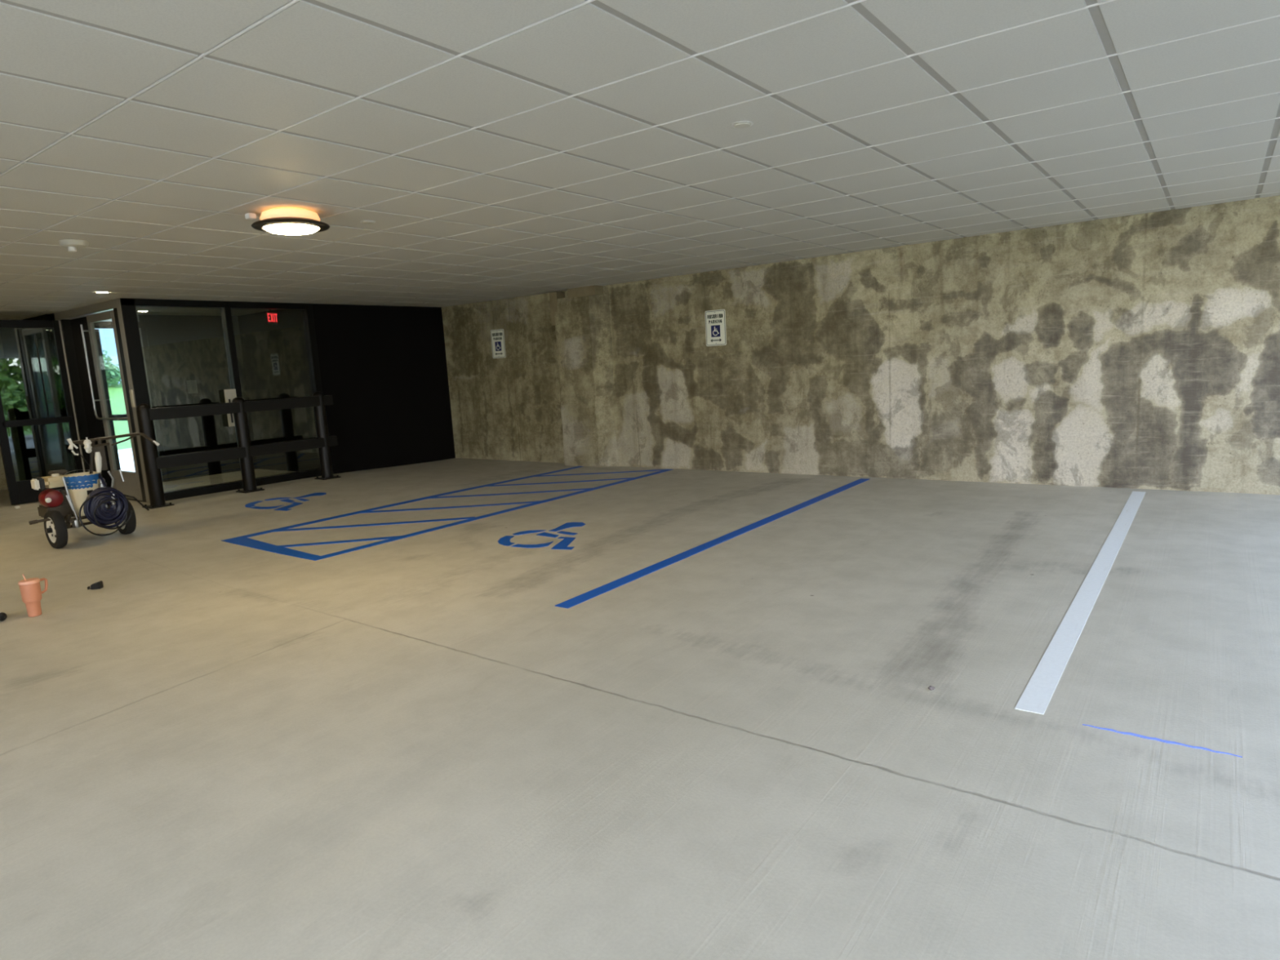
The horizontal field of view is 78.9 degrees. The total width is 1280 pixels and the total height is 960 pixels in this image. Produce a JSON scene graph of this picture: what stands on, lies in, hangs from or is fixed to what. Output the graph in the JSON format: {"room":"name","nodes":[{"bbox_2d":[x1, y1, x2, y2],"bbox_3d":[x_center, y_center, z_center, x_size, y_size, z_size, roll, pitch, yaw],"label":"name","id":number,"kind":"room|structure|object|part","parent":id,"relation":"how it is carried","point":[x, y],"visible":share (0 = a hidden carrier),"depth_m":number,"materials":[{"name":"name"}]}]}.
{"room":"parking garage","nodes":[
{"label":"parking garage","id":0,"kind":"room"},
{"bbox_2d":[0,447,8,489],"bbox_3d":[-12.275,-0.478,9.123,0.200,2.650,8.080,3,11,36],"label":"wall","id":1,"kind":"structure","parent":0,"point":[3,486],"depth_m":12.14,"materials":[{"name":"concrete"}]},
{"bbox_2d":[22,314,49,319],"bbox_3d":[-8.955,-1.052,11.666,2.080,2.650,0.150,3,11,36],"label":"wall","id":2,"kind":"structure","parent":0,"point":[46,317],"depth_m":10.93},
{"bbox_2d":[98,328,121,383],"bbox_3d":[-29.735,-7.670,38.395,4.800,6.600,14.800,3,11,36],"label":"sky","id":3,"kind":"structure","parent":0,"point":[107,335],"depth_m":39.16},
{"bbox_2d":[48,313,257,487],"bbox_3d":[-7.301,-1.202,12.044,0.120,2.650,2.690,3,11,36],"label":"glass window","id":4,"kind":"structure","parent":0,"point":[182,348],"depth_m":12.19,"materials":[{"name":"glass"}]},
{"bbox_2d":[0,320,84,505],"bbox_3d":[-8.103,-0.924,10.442,0.238,2.400,0.900,3,11,36],"label":"door","id":5,"kind":"structure","parent":4,"relation":"in","point":[37,409],"depth_m":10.40,"materials":[{"name":"brown metal"}]},
{"bbox_3d":[-8.170,-2.058,10.260,0.045,0.100,0.700,3,11,36],"label":"rail","id":6,"kind":"part","parent":5,"relation":"part of","materials":[{"name":"brown metal"}]},
{"bbox_3d":[-8.047,0.114,10.589,0.045,0.300,0.700,3,11,36],"label":"rail","id":7,"kind":"part","parent":5,"relation":"part of","materials":[{"name":"brown metal"}]},
{"bbox_2d":[53,299,146,502],"bbox_3d":[-7.150,-0.959,10.381,2.115,2.650,0.120,3,11,36],"label":"door frame","id":8,"kind":"structure","parent":4,"relation":"attached to","point":[64,317],"depth_m":10.69,"materials":[{"name":"grey metal"}]},
{"bbox_2d":[80,310,142,500],"bbox_3d":[-6.782,-0.942,10.067,0.900,2.400,0.238,3,11,36],"label":"door","id":9,"kind":"structure","parent":4,"relation":"in","point":[131,486],"depth_m":10.15,"materials":[{"name":"grey metal"}]},
{"bbox_3d":[-6.852,-2.078,9.904,0.700,0.100,0.045,3,11,36],"label":"rail","id":10,"kind":"part","parent":9,"relation":"part of","materials":[{"name":"grey metal"}]},
{"bbox_3d":[-6.862,-1.391,9.956,0.789,1.232,0.106,3,11,36],"label":"pull handle","id":11,"kind":"part","parent":9,"relation":"part of","materials":[{"name":"metal"}]},
{"bbox_3d":[-6.731,0.064,10.229,0.700,0.360,0.045,3,11,36],"label":"rail","id":12,"kind":"part","parent":9,"relation":"part of","materials":[{"name":"grey metal"}]},
{"bbox_2d":[93,315,168,481],"bbox_3d":[-7.607,-1.127,11.592,0.130,2.630,0.730,3,11,36],"label":"door","id":13,"kind":"structure","parent":4,"relation":"in","point":[100,325],"depth_m":11.69,"materials":[{"name":"brown metal"}]},
{"bbox_2d":[237,309,320,471],"bbox_3d":[-5.706,-1.353,12.441,2.205,2.650,0.130,3,11,36],"label":"window","id":14,"kind":"structure","parent":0,"point":[276,361],"depth_m":12.35,"materials":[{"name":"glass"}]},
{"bbox_2d":[312,303,455,474],"bbox_3d":[-4.102,-1.471,12.622,0.150,2.650,2.410,3,11,36],"label":"wall","id":15,"kind":"structure","parent":0,"point":[384,369],"depth_m":12.49,"materials":[{"name":"black paint"}]},
{"bbox_2d":[115,297,322,502],"bbox_3d":[-5.535,-1.093,10.661,0.140,2.650,2.526,3,11,36],"label":"window","id":16,"kind":"structure","parent":15,"relation":"in","point":[126,308],"depth_m":10.34,"materials":[{"name":"brown metal"}]},
{"bbox_2d":[128,389,134,407],"bbox_3d":[-6.299,-1.012,9.647,0.070,0.220,0.020,3,11,36],"label":"card reader","id":17,"kind":"object","parent":16,"relation":"attached to","point":[131,391],"visible":1,"depth_m":9.63,"materials":[{"name":"plastic"}]},
{"bbox_3d":[-6.290,-0.900,9.671,0.115,2.650,0.006,3,11,36],"label":"corner trim","id":18,"kind":"part","parent":16,"relation":"part of","materials":[{"name":"grey metal"}]},
{"bbox_3d":[-6.237,-0.912,9.730,0.130,2.650,0.155,3,11,36],"label":"corner post","id":19,"kind":"part","parent":16,"relation":"part of","materials":[{"name":"brown metal"}]},
{"bbox_2d":[186,380,198,393],"bbox_3d":[-5.881,-1.223,10.216,0.004,0.170,0.120,3,11,36],"label":"paper notice","id":20,"kind":"object","parent":16,"relation":"attached to","point":[192,384],"visible":1,"depth_m":10.21,"materials":[{"name":"white paper"}]},
{"bbox_2d":[223,388,236,426],"bbox_3d":[-5.527,-0.979,10.542,0.028,0.500,0.150,3,11,36],"label":"intercom","id":21,"kind":"object","parent":16,"relation":"attached to","point":[229,394],"visible":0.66,"depth_m":10.51,"materials":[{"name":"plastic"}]},
{"bbox_3d":[-5.462,0.107,10.842,0.130,0.220,2.520,3,11,36],"label":"sill","id":22,"kind":"part","parent":16,"relation":"part of","materials":[{"name":"brown metal"}]},
{"bbox_2d":[554,293,618,466],"bbox_3d":[-0.802,-1.437,11.570,0.920,2.530,0.201,3,11,36],"label":"wall","id":23,"kind":"structure","parent":0,"point":[584,361],"depth_m":11.49,"materials":[{"name":"concrete"}]},
{"bbox_2d":[549,284,603,325],"bbox_3d":[-0.931,-2.561,11.445,0.880,0.500,0.190,3,11,36],"label":"trim","id":24,"kind":"structure","parent":23,"relation":"attached to","point":[594,290],"depth_m":11.34,"materials":[{"name":"beige concrete"}]},
{"bbox_2d":[0,457,1279,959],"bbox_3d":[-3.491,0.764,6.038,17.700,0.100,13.200,3,11,36],"label":"floor","id":25,"kind":"structure","parent":0,"point":[740,747],"depth_m":3.31,"materials":[{"name":"concrete"}]},
{"bbox_2d":[0,612,7,621],"bbox_3d":[-4.418,0.936,5.326,0.179,0.063,0.063,-2,9,11],"label":"spray can","id":26,"kind":"object","parent":25,"relation":"on","point":[3,616],"visible":1,"depth_m":5.31,"materials":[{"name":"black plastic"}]},
{"bbox_2d":[17,573,48,617],"bbox_3d":[-4.221,0.791,5.414,0.136,0.306,0.150,-6,9,-17],"label":"tumbler","id":27,"kind":"object","parent":25,"relation":"on","point":[31,593],"visible":1,"depth_m":5.37,"materials":[{"name":"pink plastic"}]},
{"bbox_3d":[-4.229,0.703,5.384,0.120,0.026,0.120,-6,9,-17],"label":"lid","id":28,"kind":"part","parent":27,"relation":"part of","materials":[{"name":"pink plastic"}]},
{"bbox_3d":[-4.195,0.743,5.470,0.018,0.107,0.059,0,9,23],"label":"handle","id":29,"kind":"part","parent":27,"relation":"part of","materials":[{"name":"plastic"}]},
{"bbox_2d":[28,432,159,548],"bbox_3d":[-5.656,0.094,7.715,1.314,1.018,0.984,-3,9,4],"label":"line striper","id":30,"kind":"object","parent":25,"relation":"on","point":[57,507],"visible":0.99,"depth_m":7.55,"materials":[{"name":"black metal"}]},
{"bbox_3d":[-5.636,0.383,7.363,0.238,0.051,0.047,-9,10,-34],"label":"spray arm","id":31,"kind":"part","parent":30,"relation":"part of","materials":[{"name":"brown metal"}]},
{"bbox_3d":[-5.685,0.014,7.559,0.260,0.100,0.235,3,11,36],"label":"fuel tank","id":32,"kind":"part","parent":30,"relation":"part of","materials":[{"name":"beige plastic"}]},
{"bbox_3d":[-5.459,0.215,7.473,0.084,0.489,0.073,3,11,36],"label":"frame rod","id":33,"kind":"part","parent":30,"relation":"part of","materials":[{"name":"metal"}]},
{"bbox_3d":[-5.552,-0.324,7.612,0.057,0.174,0.086,3,11,36],"label":"trigger lever","id":34,"kind":"part","parent":30,"relation":"part of","materials":[{"name":"white plastic"}]},
{"bbox_2d":[63,470,100,515],"bbox_3d":[-5.459,0.121,7.654,0.302,0.430,0.306,3,11,36],"label":"pail","id":35,"kind":"object","parent":30,"relation":"on","point":[79,485],"visible":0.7,"depth_m":7.54,"materials":[{"name":"white plastic"}]},
{"bbox_3d":[-5.412,-0.223,7.786,0.020,0.260,0.110,3,11,36],"label":"upright plate","id":36,"kind":"part","parent":30,"relation":"part of","materials":[{"name":"white metal"}]},
{"bbox_2d":[87,580,103,589],"bbox_3d":[-4.229,0.817,6.030,0.100,0.057,0.049,-4,9,-6],"label":"tape measure","id":37,"kind":"object","parent":25,"relation":"on","point":[98,585],"visible":1,"depth_m":6.02,"materials":[{"name":"black plastic"}]},
{"bbox_2d":[136,391,340,509],"bbox_3d":[-5.238,-0.469,10.343,0.260,1.265,2.590,3,11,36],"label":"rail","id":38,"kind":"object","parent":25,"relation":"on","point":[146,415],"visible":1,"depth_m":10.21,"materials":[{"name":"brown metal"}]},
{"bbox_3d":[-5.927,-0.296,9.419,0.160,1.253,0.160,3,11,36],"label":"post","id":39,"kind":"part","parent":38,"relation":"part of","materials":[{"name":"brown metal"}]},
{"bbox_3d":[-5.893,0.310,9.511,0.260,0.045,0.260,3,11,36],"label":"plate","id":40,"kind":"part","parent":38,"relation":"part of","materials":[{"name":"brown metal"}]},
{"bbox_3d":[-5.253,-0.471,10.322,0.160,1.253,0.160,3,11,36],"label":"post","id":41,"kind":"part","parent":38,"relation":"part of","materials":[{"name":"brown metal"}]},
{"bbox_3d":[-5.219,0.135,10.414,0.260,0.045,0.260,3,11,36],"label":"plate","id":42,"kind":"part","parent":38,"relation":"part of","materials":[{"name":"brown metal"}]},
{"bbox_3d":[-4.579,-0.645,11.225,0.160,1.255,0.160,3,11,36],"label":"post","id":43,"kind":"part","parent":38,"relation":"part of","materials":[{"name":"brown metal"}]},
{"bbox_3d":[-4.545,-0.038,11.317,0.260,0.045,0.260,3,11,36],"label":"plate","id":44,"kind":"part","parent":38,"relation":"part of","materials":[{"name":"brown metal"}]},
{"bbox_2d":[244,492,326,511],"bbox_3d":[-4.369,0.270,9.463,0.734,0.033,1.140,-3,9,2],"label":"wheelchair symbol","id":45,"kind":"object","parent":25,"relation":"on","point":[251,504],"visible":1,"depth_m":9.40,"materials":[{"name":"blue paint"}]},
{"bbox_2d":[221,466,672,560],"bbox_3d":[-1.800,0.219,9.222,1.640,0.039,5.469,3,11,36],"label":"striped parking marking","id":46,"kind":"object","parent":25,"relation":"on","point":[243,540],"visible":1,"depth_m":8.10,"materials":[{"name":"blue paint"}]},
{"bbox_2d":[497,522,585,549],"bbox_3d":[-0.905,0.512,7.063,0.734,0.006,1.140,-3,9,2],"label":"wheelchair symbol","id":47,"kind":"object","parent":25,"relation":"on","point":[504,540],"visible":1,"depth_m":6.98,"materials":[{"name":"blue paint"}]},
{"bbox_2d":[555,478,869,608],"bbox_3d":[1.083,0.398,7.074,0.112,0.006,5.360,3,11,36],"label":"parking line","id":48,"kind":"object","parent":25,"relation":"on","point":[580,598],"visible":1,"depth_m":6.16,"materials":[{"name":"blue paint"}]},
{"bbox_2d":[927,685,934,690],"bbox_3d":[1.296,0.925,3.462,0.029,0.014,0.027,-3,9,3],"label":"pebble","id":49,"kind":"object","parent":25,"relation":"on","point":[931,687],"visible":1,"depth_m":3.45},
{"bbox_2d":[1014,491,1146,714],"bbox_3d":[3.223,0.535,5.376,0.108,0.006,5.480,3,11,36],"label":"parking line","id":50,"kind":"object","parent":25,"relation":"on","point":[1037,694],"visible":1,"depth_m":4.17,"materials":[{"name":"white paint"}]},
{"bbox_2d":[1082,724,1242,757],"bbox_3d":[1.951,0.978,2.926,0.500,0.004,0.024,3,11,36],"label":"chalk line","id":51,"kind":"object","parent":25,"relation":"on","point":[1108,729],"visible":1,"depth_m":2.92,"materials":[{"name":"blue paint"}]},
{"bbox_2d":[0,0,1279,321],"bbox_3d":[-3.695,-1.792,5.569,17.700,0.052,13.000,3,11,36],"label":"ceiling","id":52,"kind":"structure","parent":0,"point":[494,149],"depth_m":3.83,"materials":[{"name":"tile"}]},
{"bbox_2d":[58,239,88,252],"bbox_3d":[-4.191,-1.728,5.762,0.180,0.080,0.180,3,11,36],"label":"detector","id":53,"kind":"object","parent":52,"relation":"attached to","point":[72,245],"visible":1,"depth_m":5.71,"materials":[{"name":"plastic"}]},
{"bbox_2d":[94,291,110,293],"bbox_3d":[-6.053,-2.115,8.757,0.144,0.011,0.144,3,11,36],"label":"recessed light","id":54,"kind":"object","parent":52,"relation":"in","point":[95,291],"visible":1,"depth_m":8.74,"materials":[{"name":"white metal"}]},
{"bbox_2d":[263,309,278,324],"bbox_3d":[-5.316,-2.394,11.197,0.044,0.285,0.240,-1,9,12],"label":"exit sign","id":55,"kind":"object","parent":52,"relation":"hanging from","point":[271,317],"visible":0.9,"depth_m":11.18,"materials":[{"name":"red plastic"}]},
{"bbox_2d":[244,207,329,235],"bbox_3d":[-2.314,-1.708,5.154,0.480,0.146,0.480,3,11,36],"label":"ceiling lamp","id":56,"kind":"object","parent":52,"relation":"attached to","point":[277,220],"visible":1,"depth_m":5.03,"materials":[{"name":"beige"}]},
{"bbox_2d":[263,223,319,235],"bbox_3d":[-2.312,-1.659,5.162,0.340,0.046,0.340,3,11,36],"label":"diffuser","id":57,"kind":"object","parent":56,"relation":"attached to","point":[277,228],"depth_m":5.08,"materials":[{"name":"beige glass"}]},
{"bbox_2d":[360,220,375,223],"bbox_3d":[-1.975,-1.873,5.647,0.108,0.015,0.108,3,11,36],"label":"sprinkler cover","id":58,"kind":"object","parent":52,"relation":"attached to","point":[362,221],"visible":1,"depth_m":5.62,"materials":[{"name":"plastic"}]},
{"bbox_3d":[-1.975,-1.871,5.647,0.084,0.011,0.084,3,11,36],"label":"plate","id":59,"kind":"part","parent":58,"relation":"part of","materials":[{"name":"plastic"}]},
{"bbox_2d":[731,120,753,128],"bbox_3d":[0.499,-1.731,3.789,0.108,0.015,0.108,3,11,36],"label":"sprinkler cover","id":60,"kind":"object","parent":52,"relation":"attached to","point":[741,124],"visible":1,"depth_m":3.77,"materials":[{"name":"plastic"}]},
{"bbox_3d":[0.499,-1.729,3.790,0.084,0.011,0.084,3,11,36],"label":"plate","id":61,"kind":"part","parent":60,"relation":"part of","materials":[{"name":"plastic"}]},
{"bbox_2d":[441,195,1279,494],"bbox_3d":[1.926,-1.378,9.662,13.465,2.680,0.036,3,11,36],"label":"wall","id":62,"kind":"structure","parent":0,"point":[1139,351],"depth_m":8.53,"materials":[{"name":"concrete"}]},
{"bbox_2d":[490,328,506,358],"bbox_3d":[-2.305,-2.211,12.628,0.306,0.458,0.008,3,11,36],"label":"parking sign","id":63,"kind":"object","parent":62,"relation":"attached to","point":[498,345],"visible":1,"depth_m":12.63,"materials":[{"name":"white metal"}]},
{"bbox_2d":[705,309,726,346],"bbox_3d":[0.992,-1.996,10.209,0.306,0.458,0.008,3,11,36],"label":"parking sign","id":64,"kind":"object","parent":62,"relation":"attached to","point":[715,320],"visible":1,"depth_m":10.21,"materials":[{"name":"white metal"}]},
{"label":"outside","id":65,"kind":"structure","parent":0,"visible":0},
{"bbox_2d":[107,383,131,449],"bbox_3d":[-19.620,-3.241,32.964,25.100,1.850,50.000,3,11,36],"label":"lawn","id":66,"kind":"structure","parent":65,"point":[116,396],"depth_m":24.15,"materials":[{"name":"green plant"}]},
{"bbox_2d":[102,350,121,386],"bbox_3d":[-18.864,-3.965,27.008,1.712,1.892,2.155,-8,10,-30],"label":"shrub","id":67,"kind":"object","parent":66,"relation":"on","point":[113,375],"visible":0.27,"depth_m":26.97,"materials":[{"name":"green plant"}]},
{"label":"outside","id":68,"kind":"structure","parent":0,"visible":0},
{"bbox_2d":[117,448,135,471],"bbox_3d":[-12.050,0.220,14.091,9.940,0.320,24.000,3,11,36],"label":"path","id":69,"kind":"structure","parent":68,"point":[126,460],"depth_m":17.07,"materials":[{"name":"concrete"}]}
]}

